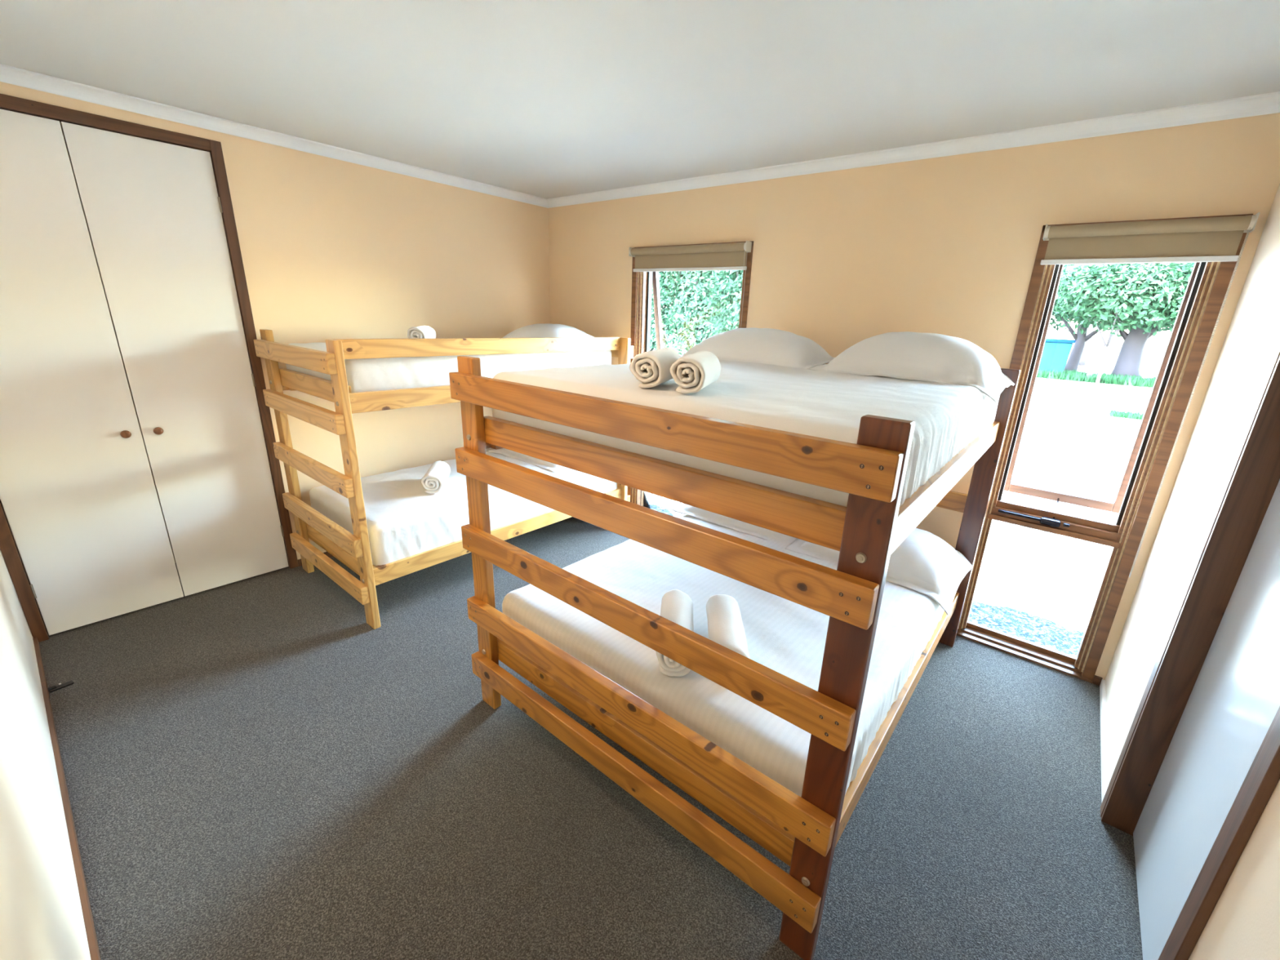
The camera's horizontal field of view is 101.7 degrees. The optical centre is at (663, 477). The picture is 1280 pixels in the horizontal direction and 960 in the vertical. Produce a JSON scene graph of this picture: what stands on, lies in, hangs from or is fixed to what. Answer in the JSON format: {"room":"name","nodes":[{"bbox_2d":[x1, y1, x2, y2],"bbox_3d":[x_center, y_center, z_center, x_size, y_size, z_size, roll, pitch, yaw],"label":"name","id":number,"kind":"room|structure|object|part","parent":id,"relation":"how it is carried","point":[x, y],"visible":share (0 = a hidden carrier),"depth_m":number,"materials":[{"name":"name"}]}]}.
{"room":"dormitory","nodes":[
{"label":"dormitory","id":0,"kind":"room"},
{"bbox_2d":[0,548,91,959],"bbox_3d":[-1.562,0.024,1.009,4.705,2.400,0.120,16,22,36],"label":"wall","id":1,"kind":"structure","parent":0,"point":[42,916],"depth_m":1.19,"materials":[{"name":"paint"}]},
{"bbox_2d":[32,636,101,959],"bbox_3d":[-1.388,1.189,1.274,3.935,0.035,0.012,16,22,36],"label":"baseboard","id":2,"kind":"structure","parent":1,"relation":"attached to","point":[82,890],"depth_m":1.59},
{"bbox_2d":[0,81,550,584],"bbox_3d":[-2.197,-0.746,3.383,0.600,2.400,3.230,16,22,36],"label":"wall","id":3,"kind":"structure","parent":0,"point":[331,248],"depth_m":3.22,"materials":[{"name":"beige paint"}]},
{"bbox_2d":[0,63,547,208],"bbox_3d":[-1.854,-1.807,2.887,0.055,0.052,3.110,16,22,36],"label":"trim","id":4,"kind":"structure","parent":3,"relation":"attached to","point":[8,74],"depth_m":2.55,"materials":[{"name":"white paint"}]},
{"bbox_2d":[297,551,333,566],"bbox_3d":[-1.637,0.321,4.005,0.012,0.042,2.038,16,22,36],"label":"baseboard","id":5,"kind":"structure","parent":3,"relation":"attached to","point":[300,562],"depth_m":3.34,"materials":[{"name":"brown wood"}]},
{"bbox_2d":[35,516,1142,959],"bbox_3d":[-0.648,0.917,2.562,4.705,0.150,3.230,16,22,36],"label":"floor","id":6,"kind":"structure","parent":0,"point":[255,768],"depth_m":1.73,"materials":[{"name":"grey carpet"}]},
{"bbox_2d":[47,680,74,693],"bbox_3d":[-2.512,0.868,2.169,0.024,0.018,0.070,13,20,29],"label":"doorstop","id":7,"kind":"object","parent":6,"relation":"on","point":[53,688],"visible":1,"depth_m":2.16,"materials":[{"name":"black rubber"}]},
{"bbox_2d":[0,93,298,642],"bbox_3d":[-2.570,-0.438,2.504,0.080,2.305,1.069,16,22,36],"label":"wardrobe","id":8,"kind":"object","parent":6,"relation":"on","point":[79,499],"visible":0.96,"depth_m":2.47,"materials":[{"name":"beige paint"}]},
{"bbox_3d":[-2.897,-0.334,2.123,0.060,2.305,0.043,16,22,36],"label":"frame","id":9,"kind":"part","parent":8,"relation":"part of","materials":[{"name":"brown wood"}]},
{"bbox_3d":[-2.729,-0.370,2.329,0.022,2.241,0.486,16,22,36],"label":"door","id":10,"kind":"part","parent":8,"relation":"part of","materials":[{"name":"beige paint"}]},
{"bbox_3d":[-2.530,-1.517,2.173,0.060,0.048,0.982,16,22,36],"label":"frame","id":11,"kind":"part","parent":8,"relation":"part of","materials":[{"name":"brown wood"}]},
{"bbox_3d":[-2.599,-0.209,2.513,0.036,0.037,0.037,16,22,36],"label":"knob","id":12,"kind":"part","parent":8,"relation":"part of","materials":[{"name":"brown wood"}]},
{"bbox_3d":[-2.527,-0.233,2.600,0.036,0.037,0.037,16,22,36],"label":"knob","id":13,"kind":"part","parent":8,"relation":"part of","materials":[{"name":"brown wood"}]},
{"bbox_3d":[-2.424,-0.471,2.698,0.022,2.241,0.486,16,22,36],"label":"door","id":14,"kind":"part","parent":8,"relation":"part of","materials":[{"name":"beige paint"}]},
{"bbox_3d":[-2.259,-0.547,2.896,0.060,2.305,0.044,16,22,36],"label":"frame","id":15,"kind":"part","parent":8,"relation":"part of","materials":[{"name":"brown wood"}]},
{"bbox_2d":[253,328,633,629],"bbox_3d":[-1.229,-0.206,3.430,0.968,1.425,1.967,16,22,36],"label":"bunk bed","id":16,"kind":"object","parent":6,"relation":"on","point":[353,551],"visible":0.59,"depth_m":2.65,"materials":[{"name":"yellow wood"}]},
{"bbox_3d":[-1.553,-0.714,3.559,0.035,0.090,1.826,16,22,36],"label":"rail","id":17,"kind":"part","parent":16,"relation":"part of","materials":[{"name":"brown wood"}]},
{"bbox_3d":[-2.151,-0.109,2.986,0.090,1.425,0.035,16,22,36],"label":"post","id":18,"kind":"part","parent":16,"relation":"part of","materials":[{"name":"brown wood"}]},
{"bbox_3d":[-1.767,-0.461,2.618,0.840,0.090,0.035,16,22,36],"label":"rail","id":19,"kind":"part","parent":16,"relation":"part of","materials":[{"name":"brown wood"}]},
{"bbox_3d":[-1.806,0.405,2.888,0.840,0.090,0.035,16,22,36],"label":"rail","id":20,"kind":"part","parent":16,"relation":"part of","materials":[{"name":"brown wood"}]},
{"bbox_3d":[-1.465,0.083,2.472,0.090,1.425,0.035,16,22,36],"label":"post","id":21,"kind":"part","parent":16,"relation":"part of","materials":[{"name":"brown wood"}]},
{"bbox_3d":[-0.868,-0.523,3.046,0.035,0.090,1.826,16,22,36],"label":"rail","id":22,"kind":"part","parent":16,"relation":"part of","materials":[{"name":"brown wood"}]},
{"bbox_2d":[285,342,611,392],"bbox_3d":[-1.225,-0.734,3.301,0.820,0.225,1.787,16,22,36],"label":"mattress","id":23,"kind":"object","parent":16,"relation":"on","point":[363,375],"visible":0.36,"depth_m":2.71,"materials":[{"name":"white fabric"}]},
{"bbox_2d":[407,325,435,338],"bbox_3d":[-1.456,-0.856,3.134,0.107,0.107,0.329,-1,18,-12],"label":"rolled towel","id":24,"kind":"object","parent":23,"relation":"on","point":[421,331],"visible":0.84,"depth_m":3.00,"materials":[{"name":"white fabric"}]},
{"bbox_2d":[502,323,593,337],"bbox_3d":[-0.818,-1.036,3.749,0.750,0.140,0.510,16,22,36],"label":"pillow","id":25,"kind":"object","parent":23,"relation":"on","point":[539,330],"visible":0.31,"depth_m":3.61,"materials":[{"name":"white fabric"}]},
{"bbox_2d":[309,452,617,566],"bbox_3d":[-1.235,0.088,3.535,0.893,0.278,1.786,16,22,36],"label":"mattress","id":26,"kind":"object","parent":16,"relation":"on","point":[404,520],"visible":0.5,"depth_m":2.95,"materials":[{"name":"white fabric"}]},
{"bbox_2d":[421,461,450,493],"bbox_3d":[-1.380,-0.006,3.161,0.119,0.119,0.341,-2,18,-13],"label":"rolled towel","id":27,"kind":"object","parent":26,"relation":"on","point":[433,481],"visible":1,"depth_m":3.04,"materials":[{"name":"white fabric"}]},
{"bbox_2d":[487,448,568,472],"bbox_3d":[-0.864,-0.224,3.957,0.790,0.115,0.570,16,22,36],"label":"pillow","id":28,"kind":"object","parent":26,"relation":"on","point":[554,468],"visible":0.24,"depth_m":3.75,"materials":[{"name":"white fabric"}]},
{"bbox_3d":[-0.893,-0.759,3.002,0.035,0.087,1.826,16,22,36],"label":"guard rail","id":29,"kind":"part","parent":16,"relation":"part of","materials":[{"name":"brown wood"}]},
{"bbox_3d":[-0.905,0.314,3.307,0.035,0.090,1.826,16,22,36],"label":"rail","id":30,"kind":"part","parent":16,"relation":"part of","materials":[{"name":"brown wood"}]},
{"bbox_3d":[-0.306,-0.304,3.876,0.090,1.425,0.035,16,22,36],"label":"post","id":31,"kind":"part","parent":16,"relation":"part of","materials":[{"name":"brown wood"}]},
{"bbox_2d":[448,355,1020,959],"bbox_3d":[0.408,0.233,2.260,1.470,1.425,1.916,16,22,36],"label":"bunk bed","id":32,"kind":"object","parent":6,"relation":"on","point":[804,832],"visible":0.78,"depth_m":1.36,"materials":[{"name":"brown wood"}]},
{"bbox_3d":[-0.695,0.270,1.982,0.090,1.425,0.035,16,22,36],"label":"post","id":33,"kind":"part","parent":32,"relation":"part of","materials":[{"name":"brown wood"}]},
{"bbox_3d":[-0.112,-0.330,2.535,0.035,0.090,1.775,16,22,36],"label":"rail","id":34,"kind":"part","parent":32,"relation":"part of","materials":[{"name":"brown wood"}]},
{"bbox_3d":[-0.153,0.838,1.737,1.342,0.090,0.035,16,22,36],"label":"rail","id":35,"kind":"part","parent":32,"relation":"part of","materials":[{"name":"brown wood"}]},
{"bbox_3d":[-0.114,-0.028,1.467,1.342,0.090,0.035,16,22,36],"label":"rail","id":36,"kind":"part","parent":32,"relation":"part of","materials":[{"name":"brown wood"}]},
{"bbox_2d":[502,514,944,796],"bbox_3d":[0.400,0.539,2.368,1.397,0.252,1.738,16,22,36],"label":"mattress","id":37,"kind":"object","parent":32,"relation":"on","point":[788,637],"visible":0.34,"depth_m":1.85,"materials":[{"name":"white fabric"}]},
{"bbox_2d":[656,589,693,676],"bbox_3d":[0.041,0.518,1.774,0.121,0.123,0.364,3,18,2],"label":"rolled towel","id":38,"kind":"object","parent":37,"relation":"on","point":[677,606],"visible":0.43,"depth_m":1.77,"materials":[{"name":"white fabric"}]},
{"bbox_2d":[706,594,749,658],"bbox_3d":[0.211,0.529,1.764,0.126,0.124,0.352,3,18,1],"label":"rolled towel","id":39,"kind":"object","parent":37,"relation":"on","point":[726,628],"visible":0.74,"depth_m":1.73,"materials":[{"name":"white fabric"}]},
{"bbox_2d":[668,503,796,546],"bbox_3d":[0.488,0.163,3.000,0.750,0.121,0.530,16,22,36],"label":"pillow","id":40,"kind":"object","parent":37,"relation":"on","point":[702,514],"visible":0.23,"depth_m":2.83,"materials":[{"name":"white fabric"}]},
{"bbox_2d":[785,527,972,615],"bbox_3d":[1.061,0.329,2.549,0.746,0.232,0.541,16,22,36],"label":"pillow","id":41,"kind":"object","parent":37,"relation":"on","point":[924,563],"visible":0.52,"depth_m":2.33,"materials":[{"name":"white fabric"}]},
{"bbox_2d":[492,360,999,506],"bbox_3d":[0.438,-0.295,2.110,1.394,0.258,1.738,16,22,36],"label":"mattress","id":42,"kind":"object","parent":32,"relation":"on","point":[947,418],"visible":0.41,"depth_m":1.50,"materials":[{"name":"white fabric"}]},
{"bbox_2d":[629,347,680,387],"bbox_3d":[-0.017,-0.342,1.611,0.106,0.103,0.274,7,18,14],"label":"rolled towel","id":43,"kind":"object","parent":42,"relation":"on","point":[651,368],"visible":0.96,"depth_m":1.50,"materials":[{"name":"white fabric"}]},
{"bbox_2d":[670,351,720,393],"bbox_3d":[0.098,-0.313,1.536,0.105,0.102,0.276,7,18,14],"label":"rolled towel","id":44,"kind":"object","parent":42,"relation":"on","point":[694,372],"visible":1,"depth_m":1.43,"materials":[{"name":"white fabric"}]},
{"bbox_2d":[680,327,835,368],"bbox_3d":[0.499,-0.695,2.729,0.770,0.171,0.530,16,22,36],"label":"pillow","id":45,"kind":"object","parent":42,"relation":"on","point":[771,346],"visible":0.82,"depth_m":2.56,"materials":[{"name":"white fabric"}]},
{"bbox_2d":[808,331,1014,403],"bbox_3d":[1.104,-0.521,2.305,0.749,0.234,0.541,16,22,36],"label":"pillow","id":46,"kind":"object","parent":42,"relation":"on","point":[935,357],"visible":0.99,"depth_m":2.14,"materials":[{"name":"white fabric"}]},
{"bbox_3d":[0.384,0.571,1.175,0.090,1.425,0.035,16,22,36],"label":"post","id":47,"kind":"part","parent":32,"relation":"part of","materials":[{"name":"red wood"}]},
{"bbox_3d":[0.928,0.807,1.990,0.035,0.090,1.775,16,22,36],"label":"rail","id":48,"kind":"part","parent":32,"relation":"part of","materials":[{"name":"brown wood"}]},
{"bbox_3d":[0.965,-0.030,1.729,0.035,0.090,1.775,16,22,36],"label":"rail","id":49,"kind":"part","parent":32,"relation":"part of","materials":[{"name":"brown wood"}]},
{"bbox_3d":[1.511,0.195,2.540,0.090,1.425,0.035,16,22,36],"label":"post","id":50,"kind":"part","parent":32,"relation":"part of","materials":[{"name":"red wood"}]},
{"bbox_2d":[0,0,1279,199],"bbox_3d":[-0.500,-1.551,1.841,4.705,0.200,3.350,16,22,36],"label":"ceiling","id":51,"kind":"structure","parent":0,"point":[545,99],"depth_m":1.80,"materials":[{"name":"white paint"}]},
{"bbox_2d":[548,112,1279,679],"bbox_3d":[0.634,-0.523,3.328,4.225,2.550,0.120,16,22,36],"label":"wall","id":52,"kind":"structure","parent":0,"point":[947,245],"depth_m":2.55,"materials":[{"name":"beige paint"}]},
{"bbox_2d":[626,240,753,510],"bbox_3d":[0.222,-0.574,3.800,0.957,2.030,0.364,16,22,36],"label":"window","id":53,"kind":"structure","parent":52,"relation":"in","point":[642,282],"depth_m":3.77,"materials":[{"name":"brown wood"}]},
{"bbox_3d":[0.148,0.076,3.943,0.853,0.660,0.025,16,22,36],"label":"frame","id":54,"kind":"part","parent":53,"relation":"part of","materials":[{"name":"brown wood"}]},
{"bbox_3d":[0.148,0.069,3.941,0.833,0.655,0.004,16,22,36],"label":"pane","id":55,"kind":"part","parent":53,"relation":"part of","materials":[{"name":"clear glass"}]},
{"bbox_3d":[0.278,-0.929,3.743,0.833,1.235,0.035,16,31,36],"label":"sash","id":56,"kind":"part","parent":53,"relation":"part of","materials":[{"name":"brown wood"}]},
{"bbox_2d":[628,240,751,328],"bbox_3d":[0.118,-1.016,3.486,0.930,0.998,0.062,16,22,36],"label":"roller blind","id":57,"kind":"object","parent":53,"relation":"attached to","point":[720,256],"visible":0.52,"depth_m":3.32,"materials":[{"name":"beige fabric"}]},
{"bbox_3d":[0.141,-1.354,3.390,0.906,0.020,0.014,16,22,36],"label":"rail","id":58,"kind":"part","parent":57,"relation":"part of","materials":[{"name":"white plastic"}]},
{"bbox_3d":[0.467,-0.906,3.218,0.004,0.923,0.030,16,22,36],"label":"chain","id":59,"kind":"part","parent":57,"relation":"part of","materials":[{"name":"silver metal"}]},
{"bbox_2d":[546,91,1279,208],"bbox_3d":[0.621,-1.699,2.899,3.955,0.052,0.055,16,22,36],"label":"trim","id":60,"kind":"structure","parent":52,"relation":"attached to","point":[1268,103],"depth_m":2.31,"materials":[{"name":"white paint"}]},
{"bbox_2d":[1092,675,1102,685],"bbox_3d":[0.534,0.540,3.615,3.933,0.042,0.012,16,22,36],"label":"baseboard","id":61,"kind":"structure","parent":52,"relation":"attached to","point":[1096,680],"depth_m":2.47,"materials":[{"name":"brown wood"}]},
{"bbox_2d":[956,213,1253,683],"bbox_3d":[1.950,-0.090,2.500,0.630,2.030,0.354,16,22,36],"label":"window","id":62,"kind":"structure","parent":52,"relation":"in","point":[1208,283],"depth_m":2.37,"materials":[{"name":"brown wood"}]},
{"bbox_3d":[1.841,0.889,2.719,0.630,0.022,0.142,16,22,36],"label":"sill","id":63,"kind":"part","parent":62,"relation":"part of","materials":[{"name":"brown wood"}]},
{"bbox_3d":[1.880,0.558,2.647,0.526,0.660,0.025,16,22,36],"label":"frame","id":64,"kind":"part","parent":62,"relation":"part of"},
{"bbox_3d":[2.006,-0.445,2.442,0.506,1.235,0.035,16,30,36],"label":"sash","id":65,"kind":"part","parent":62,"relation":"part of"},
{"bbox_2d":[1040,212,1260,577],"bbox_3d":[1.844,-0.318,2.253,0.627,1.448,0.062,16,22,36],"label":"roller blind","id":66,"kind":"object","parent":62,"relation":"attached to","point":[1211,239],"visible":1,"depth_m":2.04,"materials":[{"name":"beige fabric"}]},
{"bbox_3d":[1.876,-0.871,2.090,0.603,0.020,0.014,16,22,36],"label":"rail","id":67,"kind":"part","parent":66,"relation":"part of","materials":[{"name":"white plastic"}]},
{"bbox_3d":[2.075,-0.241,2.075,0.004,1.373,0.030,16,22,36],"label":"chain","id":68,"kind":"part","parent":66,"relation":"part of","materials":[{"name":"silver metal"}]},
{"bbox_2d":[1105,183,1279,959],"bbox_3d":[1.223,0.184,0.895,0.150,2.400,3.350,16,22,36],"label":"wall","id":69,"kind":"structure","parent":0,"point":[1244,922],"depth_m":1.72,"materials":[{"name":"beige paint"}]},
{"bbox_2d":[1099,679,1108,803],"bbox_3d":[1.810,1.058,2.143,0.012,0.040,0.836,16,22,36],"label":"baseboard","id":70,"kind":"structure","parent":69,"relation":"attached to","point":[1104,748],"depth_m":2.09,"materials":[{"name":"white paint"}]},
{"bbox_2d":[1100,337,1279,959],"bbox_3d":[1.345,0.268,1.132,0.133,2.110,0.936,16,22,36],"label":"door","id":71,"kind":"structure","parent":69,"relation":"in","point":[1197,770],"depth_m":1.39,"materials":[{"name":"white paint"}]},
{"bbox_3d":[1.024,0.347,0.832,0.016,2.110,0.050,16,22,36],"label":"architrave","id":72,"kind":"part","parent":71,"relation":"part of","materials":[{"name":"brown wood"}]},
{"label":"outside","id":73,"kind":"structure","parent":0,"visible":0},
{"bbox_2d":[648,332,1165,632],"bbox_3d":[33.266,-11.041,46.403,120.000,0.250,109.880,16,22,36],"label":"ground","id":74,"kind":"structure","parent":73,"point":[1070,442],"depth_m":6.36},
{"bbox_2d":[649,271,684,351],"bbox_3d":[-0.518,-5.262,15.074,3.190,4.512,1.885,18,23,40],"label":"shrub","id":75,"kind":"object","parent":74,"relation":"on","point":[665,332],"visible":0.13,"depth_m":14.47,"materials":[{"name":"green plant"}]},
{"bbox_2d":[651,270,738,355],"bbox_3d":[1.039,-4.848,13.502,3.374,4.792,1.837,18,23,41],"label":"shrub","id":76,"kind":"object","parent":74,"relation":"on","point":[693,322],"visible":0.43,"depth_m":13.40,"materials":[{"name":"green plant"}]},
{"bbox_3d":[1.026,-4.511,13.748,1.942,4.002,1.205,16,22,36],"label":"stem","id":77,"kind":"part","parent":76,"relation":"part of","materials":[{"name":"green plant"}]},
{"bbox_2d":[705,270,742,336],"bbox_3d":[2.233,-4.184,12.061,3.189,4.486,1.898,16,22,36],"label":"shrub","id":78,"kind":"object","parent":74,"relation":"on","point":[734,287],"visible":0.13,"depth_m":12.21,"materials":[{"name":"green plant"}]},
{"bbox_2d":[653,504,1084,657],"bbox_3d":[1.253,0.714,3.748,7.000,0.014,0.771,16,22,36],"label":"garden bed","id":79,"kind":"object","parent":74,"relation":"on","point":[1024,625],"visible":0.08,"depth_m":3.21,"materials":[{"name":"green plant"}]},
{"bbox_2d":[1038,338,1075,372],"bbox_3d":[16.226,-4.977,21.628,1.100,1.480,1.160,16,22,36],"label":"waste bin","id":80,"kind":"object","parent":74,"relation":"on","point":[1055,353],"visible":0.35,"depth_m":21.19,"materials":[{"name":"teal paint"}]},
{"bbox_3d":[16.255,-5.620,21.427,1.100,0.130,1.160,16,22,36],"label":"lid","id":81,"kind":"part","parent":80,"relation":"part of","materials":[{"name":"blue plastic"}]},
{"bbox_2d":[1053,264,1075,334],"bbox_3d":[17.790,-9.677,26.317,8.428,7.806,5.294,13,20,30],"label":"tree","id":82,"kind":"object","parent":74,"relation":"on","point":[1065,327],"visible":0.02,"depth_m":25.29,"materials":[{"name":"green plant"}]},
{"bbox_2d":[1078,324,1094,365],"bbox_3d":[24.155,-10.693,28.764,10.552,8.814,5.725,10,19,24],"label":"tree","id":83,"kind":"object","parent":74,"relation":"on","point":[1082,361],"visible":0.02,"depth_m":29.58,"materials":[{"name":"grey plant"}]},
{"bbox_2d":[1048,263,1132,371],"bbox_3d":[17.476,-6.951,21.963,5.812,5.228,4.162,16,22,36],"label":"tree","id":84,"kind":"object","parent":74,"relation":"on","point":[1073,362],"visible":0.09,"depth_m":22.04,"materials":[{"name":"green plant"}]},
{"bbox_2d":[1036,368,1155,387],"bbox_3d":[17.285,-3.848,20.085,13.166,0.336,2.776,16,22,36],"label":"grass","id":85,"kind":"structure","parent":74,"relation":"on","point":[1073,375],"depth_m":19.73,"materials":[{"name":"green plant"}]},
{"bbox_2d":[1095,360,1105,384],"bbox_3d":[15.867,-3.810,18.932,0.127,0.830,0.127,-6,19,-26],"label":"marker post","id":86,"kind":"object","parent":74,"relation":"on","point":[1103,362],"visible":1,"depth_m":18.90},
{"bbox_2d":[1054,262,1193,377],"bbox_3d":[16.736,-5.739,18.846,4.188,4.678,4.017,1,17,-6],"label":"tree","id":87,"kind":"object","parent":74,"relation":"on","point":[1118,297],"visible":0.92,"depth_m":18.26,"materials":[{"name":"green plant"}]},
{"bbox_2d":[1054,262,1194,377],"bbox_3d":[18.676,-6.264,19.796,6.993,5.324,4.440,16,22,36],"label":"tree","id":88,"kind":"object","parent":74,"relation":"on","point":[1128,362],"visible":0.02,"depth_m":20.31,"materials":[{"name":"green plant"}]},
{"bbox_2d":[1109,408,1143,420],"bbox_3d":[10.402,-1.402,11.585,0.775,0.144,0.549,16,22,36],"label":"grass","id":89,"kind":"structure","parent":74,"relation":"on","point":[1136,415],"depth_m":11.55,"materials":[{"name":"green plant"}]},
{"bbox_2d":[1135,262,1195,337],"bbox_3d":[19.414,-5.529,18.266,5.681,4.825,4.109,16,22,36],"label":"tree","id":90,"kind":"object","parent":74,"relation":"on","point":[1165,328],"visible":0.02,"depth_m":18.75,"materials":[{"name":"green plant"}]}
]}

